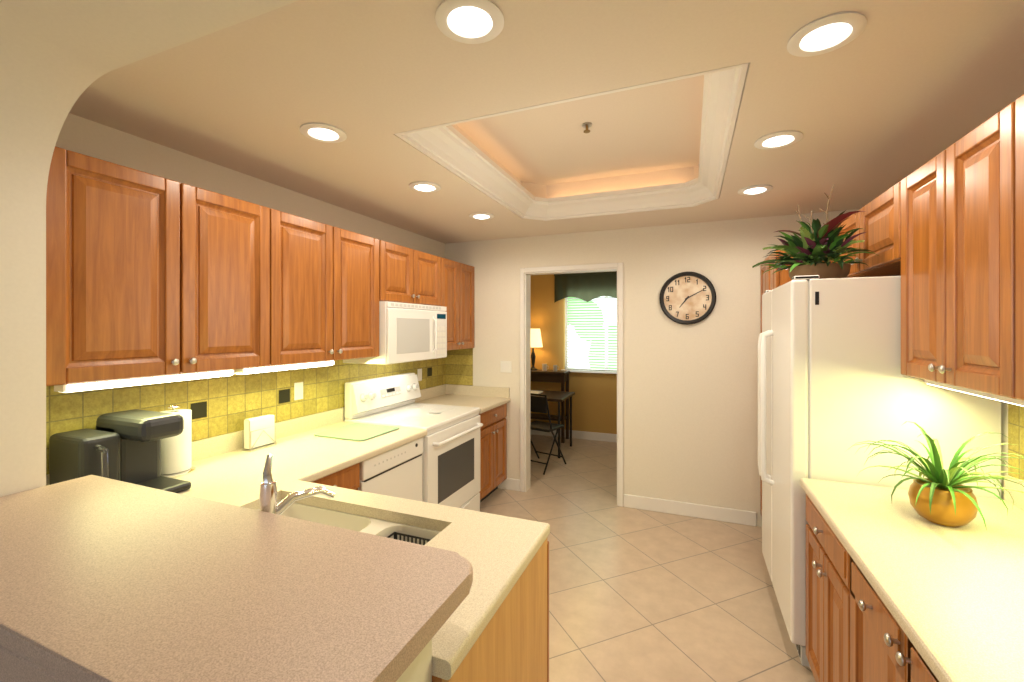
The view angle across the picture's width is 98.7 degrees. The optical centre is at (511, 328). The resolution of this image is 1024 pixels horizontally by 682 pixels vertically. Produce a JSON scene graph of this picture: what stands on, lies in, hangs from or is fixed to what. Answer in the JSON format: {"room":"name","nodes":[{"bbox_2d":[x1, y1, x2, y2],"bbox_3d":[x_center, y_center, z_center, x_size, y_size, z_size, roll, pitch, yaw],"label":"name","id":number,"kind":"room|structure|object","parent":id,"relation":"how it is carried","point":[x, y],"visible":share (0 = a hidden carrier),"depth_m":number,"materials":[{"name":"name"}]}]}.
{"room":"kitchen","nodes":[
{"label":"kitchen","id":0,"kind":"room"},
{"bbox_2d":[234,480,549,679],"bbox_3d":[-0.547,0.781,1.454,1.194,0.190,0.703,0,0,22],"label":"countertop","id":1,"kind":"structure","parent":0,"point":[498,552],"depth_m":1.50,"materials":[{"name":"beige"}]},
{"bbox_2d":[259,454,334,514],"bbox_3d":[-0.680,0.535,1.389,0.114,0.300,0.223,0,0,22],"label":"faucet","id":2,"kind":"object","parent":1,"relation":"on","point":[268,496],"visible":0.48,"depth_m":1.33,"materials":[{"name":"silver metal"}]},
{"bbox_2d":[0,0,1015,681],"bbox_3d":[-0.329,0.200,0.828,3.570,2.800,0.290,0,0,22],"label":"wall","id":3,"kind":"structure","parent":0,"point":[690,412],"depth_m":0.52,"materials":[{"name":"paint"}]},
{"bbox_2d":[46,146,285,385],"bbox_3d":[-1.586,-0.220,2.004,0.351,0.840,0.941,0,0,22],"label":"upper cabinet","id":4,"kind":"object","parent":3,"relation":"attached to","point":[149,275],"depth_m":1.81,"materials":[{"name":"brown wood"}]},
{"bbox_2d":[54,361,334,392],"bbox_3d":[-1.392,0.216,2.191,0.066,0.030,1.300,0,0,22],"label":"under-cabinet light","id":5,"kind":"object","parent":4,"relation":"attached to","point":[115,383],"depth_m":1.92,"materials":[{"name":"white plastic"}]},
{"bbox_2d":[0,475,472,681],"bbox_3d":[-0.896,0.599,1.063,1.578,0.142,0.530,0,0,22],"label":"bar","id":6,"kind":"object","parent":3,"relation":"on","point":[103,579],"visible":1,"depth_m":0.88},
{"bbox_2d":[46,357,445,474],"bbox_3d":[-1.311,0.388,3.141,0.015,0.395,3.258,0,0,22],"label":"backsplash","id":7,"kind":"structure","parent":3,"relation":"attached to","point":[218,406],"depth_m":2.47,"materials":[{"name":"tile"}]},
{"bbox_2d":[294,382,302,399],"bbox_3d":[-1.403,0.410,2.897,0.007,0.114,0.070,0,0,22],"label":"electrical outlet plate","id":8,"kind":"object","parent":7,"relation":"attached to","point":[298,387],"depth_m":2.89,"materials":[{"name":"white plastic"}]},
{"bbox_2d":[417,369,421,380],"bbox_3d":[-0.879,0.440,4.195,0.007,0.114,0.070,0,0,22],"label":"electrical outlet plate","id":9,"kind":"object","parent":7,"relation":"attached to","point":[419,371],"depth_m":4.19,"materials":[{"name":"white plastic"}]},
{"bbox_2d":[286,213,389,364],"bbox_3d":[-1.267,-0.220,2.793,0.351,0.840,1.009,0,0,22],"label":"upper cabinet","id":10,"kind":"object","parent":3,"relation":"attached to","point":[337,279],"depth_m":2.71,"materials":[{"name":"brown wood"}]},
{"bbox_2d":[390,243,441,305],"bbox_3d":[-0.947,-0.420,3.585,0.351,0.440,0.826,0,0,22],"label":"upper cabinet","id":11,"kind":"object","parent":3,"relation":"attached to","point":[415,275],"depth_m":3.53,"materials":[{"name":"brown wood"}]},
{"bbox_2d":[343,301,446,364],"bbox_3d":[-0.898,0.029,3.566,0.455,0.451,0.820,0,0,22],"label":"over-the-range microwave","id":12,"kind":"object","parent":11,"relation":"attached to","point":[409,332],"visible":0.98,"depth_m":3.35,"materials":[{"name":"white"}]},
{"bbox_2d":[442,258,473,349],"bbox_3d":[-0.680,-0.220,4.247,0.351,0.840,0.724,0,0,22],"label":"upper cabinet","id":13,"kind":"object","parent":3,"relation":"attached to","point":[457,278],"depth_m":4.20,"materials":[{"name":"brown wood"}]},
{"bbox_2d":[446,348,472,385],"bbox_3d":[-0.543,0.388,4.582,0.300,0.395,0.009,0,0,22],"label":"backsplash","id":14,"kind":"structure","parent":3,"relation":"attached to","point":[459,363],"depth_m":4.58,"materials":[{"name":"tile"}]},
{"bbox_2d":[500,361,511,372],"bbox_3d":[-0.061,0.380,4.388,0.120,0.114,0.008,0,0,22],"label":"electrical outlet plate","id":15,"kind":"object","parent":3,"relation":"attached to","point":[505,366],"depth_m":4.38,"materials":[{"name":"white plastic"}]},
{"bbox_2d":[498,478,519,490],"bbox_3d":[-0.315,1.542,4.487,0.851,0.115,0.013,0,0,22],"label":"baseboard","id":16,"kind":"structure","parent":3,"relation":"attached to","point":[509,484],"depth_m":4.36,"materials":[{"name":"white"}]},
{"bbox_2d":[520,262,622,506],"bbox_3d":[0.568,0.502,4.209,0.990,2.195,0.166,0,0,22],"label":"door frame","id":17,"kind":"structure","parent":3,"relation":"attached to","point":[525,381],"depth_m":4.30,"materials":[{"name":"white wood"}]},
{"bbox_2d":[531,429,616,441],"bbox_3d":[1.523,1.542,6.171,2.999,0.115,0.013,0,0,22],"label":"baseboard","id":18,"kind":"structure","parent":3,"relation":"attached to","point":[596,436],"depth_m":6.35,"materials":[{"name":"white wood"}]},
{"bbox_2d":[554,271,616,302],"bbox_3d":[1.317,-0.590,6.224,1.480,0.420,0.068,0,0,22],"label":"valance curtain","id":19,"kind":"object","parent":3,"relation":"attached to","point":[587,287],"visible":0.65,"depth_m":6.32,"materials":[{"name":"green fabric"}]},
{"bbox_2d":[561,296,616,373],"bbox_3d":[1.340,0.015,6.280,1.280,1.230,0.150,0,0,22],"label":"window","id":20,"kind":"structure","parent":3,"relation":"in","point":[566,350],"depth_m":6.34,"materials":[{"name":"white"}]},
{"bbox_2d":[567,297,616,370],"bbox_3d":[1.342,0.010,6.285,1.160,1.161,0.050,0,0,22],"label":"window blinds","id":21,"kind":"object","parent":20,"relation":"attached to","point":[592,335],"visible":0.46,"depth_m":6.36,"materials":[{"name":"white plastic"}]},
{"bbox_2d":[659,272,715,324],"bbox_3d":[1.490,-0.260,3.742,0.450,0.450,0.042,0,0,22],"label":"wall clock","id":22,"kind":"object","parent":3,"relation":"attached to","point":[687,298],"visible":0.96,"depth_m":3.74,"materials":[{"name":"black plastic"}]},
{"bbox_2d":[623,494,755,525],"bbox_3d":[1.491,1.542,3.758,1.052,0.115,0.013,0,0,22],"label":"baseboard","id":23,"kind":"structure","parent":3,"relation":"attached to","point":[736,516],"depth_m":3.74,"materials":[{"name":"white"}]},
{"bbox_2d":[833,186,892,277],"bbox_3d":[2.008,-0.470,2.270,0.351,0.340,0.956,0,0,22],"label":"upper cabinet","id":24,"kind":"object","parent":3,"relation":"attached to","point":[877,221],"depth_m":2.19,"materials":[{"name":"brown wood"}]},
{"bbox_2d":[893,119,988,392],"bbox_3d":[1.682,-0.220,1.463,0.351,0.840,0.776,0,0,22],"label":"upper cabinet","id":25,"kind":"object","parent":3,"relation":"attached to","point":[943,236],"depth_m":1.54,"materials":[{"name":"brown wood"}]},
{"bbox_2d":[925,380,1023,406],"bbox_3d":[1.472,0.213,1.185,0.060,0.024,1.300,0,0,22],"label":"under-cabinet light","id":26,"kind":"object","parent":25,"relation":"attached to","point":[987,395],"depth_m":1.46,"materials":[{"name":"white plastic"}]},
{"bbox_2d":[989,94,1023,400],"bbox_3d":[1.438,-0.220,0.859,0.351,0.840,0.772,0,0,22],"label":"upper cabinet","id":27,"kind":"object","parent":3,"relation":"attached to","point":[1006,127],"depth_m":1.25,"materials":[{"name":"brown wood"}]},
{"bbox_2d":[1008,403,1023,480],"bbox_3d":[1.721,0.388,1.097,0.009,0.395,1.424,0,0,22],"label":"backsplash","id":28,"kind":"structure","parent":3,"relation":"attached to","point":[1015,412],"depth_m":1.71,"materials":[{"name":"tile"}]},
{"bbox_2d":[69,0,1023,243],"bbox_3d":[0.020,-1.080,1.664,3.590,0.360,9.500,0,0,22],"label":"ceiling","id":29,"kind":"structure","parent":0,"point":[894,92],"depth_m":1.74,"materials":[{"name":"paint"}]},
{"bbox_2d":[299,123,346,142],"bbox_3d":[-0.864,-0.888,2.016,0.200,0.022,0.200,0,0,22],"label":"recessed light","id":30,"kind":"object","parent":29,"relation":"in","point":[323,132],"visible":1,"depth_m":1.99,"materials":[{"name":"white"}]},
{"bbox_2d":[409,181,440,192],"bbox_3d":[-0.551,-0.888,2.783,0.200,0.022,0.200,0,0,22],"label":"recessed light","id":31,"kind":"object","parent":29,"relation":"in","point":[424,186],"visible":0.96,"depth_m":2.75,"materials":[{"name":"white"}]},
{"bbox_2d":[435,0,503,43],"bbox_3d":[-0.122,-0.888,1.280,0.200,0.022,0.200,0,0,22],"label":"recessed light","id":32,"kind":"object","parent":29,"relation":"in","point":[467,21],"visible":1,"depth_m":1.26,"materials":[{"name":"white"}]},
{"bbox_2d":[469,212,493,219],"bbox_3d":[-0.242,-0.888,3.499,0.200,0.022,0.200,0,0,22],"label":"recessed light","id":33,"kind":"object","parent":29,"relation":"in","point":[481,216],"visible":1,"depth_m":3.46,"materials":[{"name":"white"}]},
{"bbox_2d":[395,63,747,220],"bbox_3d":[0.472,-0.974,2.614,1.453,0.146,1.830,0,0,22],"label":"crown molding","id":34,"kind":"structure","parent":29,"relation":"attached to","point":[450,147],"depth_m":2.64,"materials":[{"name":"white"}]},
{"bbox_2d":[582,122,591,132],"bbox_3d":[0.440,-1.177,2.583,0.060,0.043,0.060,0,0,22],"label":"sprinkler","id":35,"kind":"object","parent":29,"relation":"attached to","point":[586,125],"depth_m":2.58,"materials":[{"name":"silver metal"}]},
{"bbox_2d":[738,185,772,194],"bbox_3d":[1.570,-0.888,2.843,0.200,0.022,0.200,0,0,22],"label":"recessed light","id":36,"kind":"object","parent":29,"relation":"in","point":[755,190],"visible":1,"depth_m":2.81,"materials":[{"name":"white"}]},
{"bbox_2d":[754,130,802,148],"bbox_3d":[1.265,-0.888,2.092,0.200,0.022,0.200,0,0,22],"label":"recessed light","id":37,"kind":"object","parent":29,"relation":"in","point":[779,139],"visible":0.98,"depth_m":2.06,"materials":[{"name":"white"}]},
{"bbox_2d":[787,12,866,56],"bbox_3d":[0.958,-0.888,1.345,0.200,0.022,0.200,0,0,22],"label":"recessed light","id":38,"kind":"object","parent":29,"relation":"in","point":[827,34],"visible":1,"depth_m":1.32,"materials":[{"name":"white"}]},
{"bbox_2d":[480,434,814,681],"bbox_3d":[0.020,1.640,1.664,3.830,0.080,9.740,0,0,22],"label":"floor","id":39,"kind":"structure","parent":0,"point":[638,595],"depth_m":2.72,"materials":[{"name":"tile"}]},
{"bbox_2d":[312,463,359,490],"bbox_3d":[-1.245,1.163,2.362,0.714,0.872,0.441,0,0,22],"label":"base cabinet","id":40,"kind":"object","parent":39,"relation":"on","point":[349,478],"depth_m":2.32,"materials":[{"name":"brown wood"}]},
{"bbox_2d":[358,437,422,500],"bbox_3d":[-1.036,1.163,2.845,0.707,0.871,0.602,0,0,22],"label":"dishwasher","id":41,"kind":"object","parent":39,"relation":"on","point":[396,472],"visible":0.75,"depth_m":2.73,"materials":[{"name":"white metal"}]},
{"bbox_2d":[344,373,482,510],"bbox_3d":[-0.727,1.000,3.497,0.791,1.200,0.826,0,0,22],"label":"stove","id":42,"kind":"object","parent":39,"relation":"on","point":[451,461],"visible":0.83,"depth_m":3.38,"materials":[{"name":"white metal"}]},
{"bbox_2d":[479,403,506,502],"bbox_3d":[-0.498,1.163,4.211,0.714,0.872,0.656,0,0,22],"label":"base cabinet","id":43,"kind":"object","parent":39,"relation":"on","point":[493,432],"depth_m":4.08,"materials":[{"name":"brown wood"}]},
{"bbox_2d":[46,384,510,504],"bbox_3d":[-0.970,0.656,3.001,0.747,0.140,3.255,0,0,22],"label":"countertop","id":44,"kind":"structure","parent":43,"relation":"on","point":[228,470],"depth_m":2.42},
{"bbox_2d":[49,409,190,492],"bbox_3d":[-1.599,0.522,1.808,0.380,0.325,0.310,0,0,22],"label":"coffee maker","id":45,"kind":"object","parent":44,"relation":"on","point":[124,446],"visible":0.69,"depth_m":1.77,"materials":[{"name":"grey"}]},
{"bbox_2d":[161,405,195,477],"bbox_3d":[-1.605,0.526,2.088,0.170,0.318,0.170,0,0,22],"label":"paper towel holder","id":46,"kind":"object","parent":44,"relation":"on","point":[176,456],"visible":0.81,"depth_m":2.05,"materials":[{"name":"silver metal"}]},
{"bbox_2d":[241,414,276,451],"bbox_3d":[-1.457,0.598,2.541,0.075,0.175,0.170,0,0,22],"label":"napkin holder","id":47,"kind":"object","parent":44,"relation":"on","point":[259,432],"visible":1,"depth_m":2.51,"materials":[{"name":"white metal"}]},
{"bbox_2d":[314,423,398,440],"bbox_3d":[-1.020,0.681,2.920,0.400,0.008,0.390,0,0,22],"label":"glass cutting board","id":48,"kind":"object","parent":44,"relation":"on","point":[358,431],"visible":1,"depth_m":2.90,"materials":[{"name":"white"}]},
{"bbox_2d":[531,393,566,474],"bbox_3d":[0.340,1.168,5.127,0.402,0.875,0.496,0,0,37],"label":"folding chair","id":49,"kind":"object","parent":39,"relation":"on","point":[539,404],"visible":0.75,"depth_m":4.96,"materials":[{"name":"black metal"}]},
{"bbox_2d":[531,369,569,442],"bbox_3d":[0.441,1.105,6.417,0.750,0.990,0.310,0,0,22],"label":"console","id":50,"kind":"object","parent":39,"relation":"on","point":[557,376],"visible":0.52,"depth_m":6.27,"materials":[{"name":"brown wood"}]},
{"bbox_2d":[531,329,542,370],"bbox_3d":[0.310,0.304,6.454,0.280,0.610,0.280,0,0,22],"label":"table lamp","id":51,"kind":"object","parent":50,"relation":"on","point":[536,340],"visible":0.85,"depth_m":6.36,"materials":[{"name":"beige fabric"}]},
{"bbox_2d":[542,364,558,370],"bbox_3d":[0.555,0.559,6.360,0.241,0.100,0.070,0,0,5],"label":"mugs","id":52,"kind":"object","parent":50,"relation":"on","point":[544,367],"visible":1,"depth_m":6.33,"materials":[{"name":"white ceramic"}]},
{"bbox_2d":[531,390,574,457],"bbox_3d":[0.312,1.225,5.871,0.920,0.750,0.680,0,0,22],"label":"table","id":53,"kind":"object","parent":39,"relation":"on","point":[557,396],"visible":0.46,"depth_m":5.79,"materials":[{"name":"brown wood"}]},
{"bbox_2d":[760,250,832,516],"bbox_3d":[2.164,0.532,3.110,0.692,2.134,0.704,0,0,22],"label":"pantry cabinet","id":54,"kind":"object","parent":39,"relation":"on","point":[768,281],"visible":0.15,"depth_m":3.17,"materials":[{"name":"brown wood"}]},
{"bbox_2d":[806,494,833,681],"bbox_3d":[1.542,1.163,1.581,0.700,0.872,0.662,0,0,22],"label":"base cabinet","id":55,"kind":"object","parent":39,"relation":"on","point":[819,536],"depth_m":1.78,"materials":[{"name":"brown wood"}]},
{"bbox_2d":[758,275,1000,668],"bbox_3d":[1.788,0.676,2.356,0.800,1.848,0.912,0,0,22],"label":"fridge","id":56,"kind":"object","parent":39,"relation":"on","point":[834,384],"visible":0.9,"depth_m":2.00,"materials":[{"name":"white metal"}]},
{"bbox_2d":[752,184,878,280],"bbox_3d":[1.547,-0.472,2.306,0.497,0.481,0.669,0,0,22],"label":"floral arrangement","id":57,"kind":"object","parent":56,"relation":"on","point":[812,247],"visible":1,"depth_m":2.18,"materials":[{"name":"green plant"}]},
{"bbox_2d":[834,534,938,681],"bbox_3d":[1.299,1.163,0.980,0.700,0.872,0.891,0,0,22],"label":"base cabinet","id":58,"kind":"object","parent":39,"relation":"on","point":[855,632],"depth_m":1.33,"materials":[{"name":"brown wood"}]},
{"bbox_2d":[800,475,1023,681],"bbox_3d":[1.391,0.656,1.231,0.717,0.140,1.424,0,0,22],"label":"countertop","id":59,"kind":"structure","parent":58,"relation":"on","point":[952,598],"depth_m":1.25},
{"bbox_2d":[850,421,1023,529],"bbox_3d":[1.534,0.520,1.573,0.536,0.331,0.537,0,0,22],"label":"potted plant","id":60,"kind":"object","parent":59,"relation":"on","point":[940,495],"visible":1,"depth_m":1.52,"materials":[{"name":"glazed ceramic"},{"name":"light leaf"},{"name":"green leaf"}]},
{"label":"outside","id":61,"kind":"structure","parent":0,"visible":0},
{"bbox_2d":[568,296,616,368],"bbox_3d":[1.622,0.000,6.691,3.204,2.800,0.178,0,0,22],"label":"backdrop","id":62,"kind":"structure","parent":61,"point":[591,331],"depth_m":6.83,"materials":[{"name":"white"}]}
]}

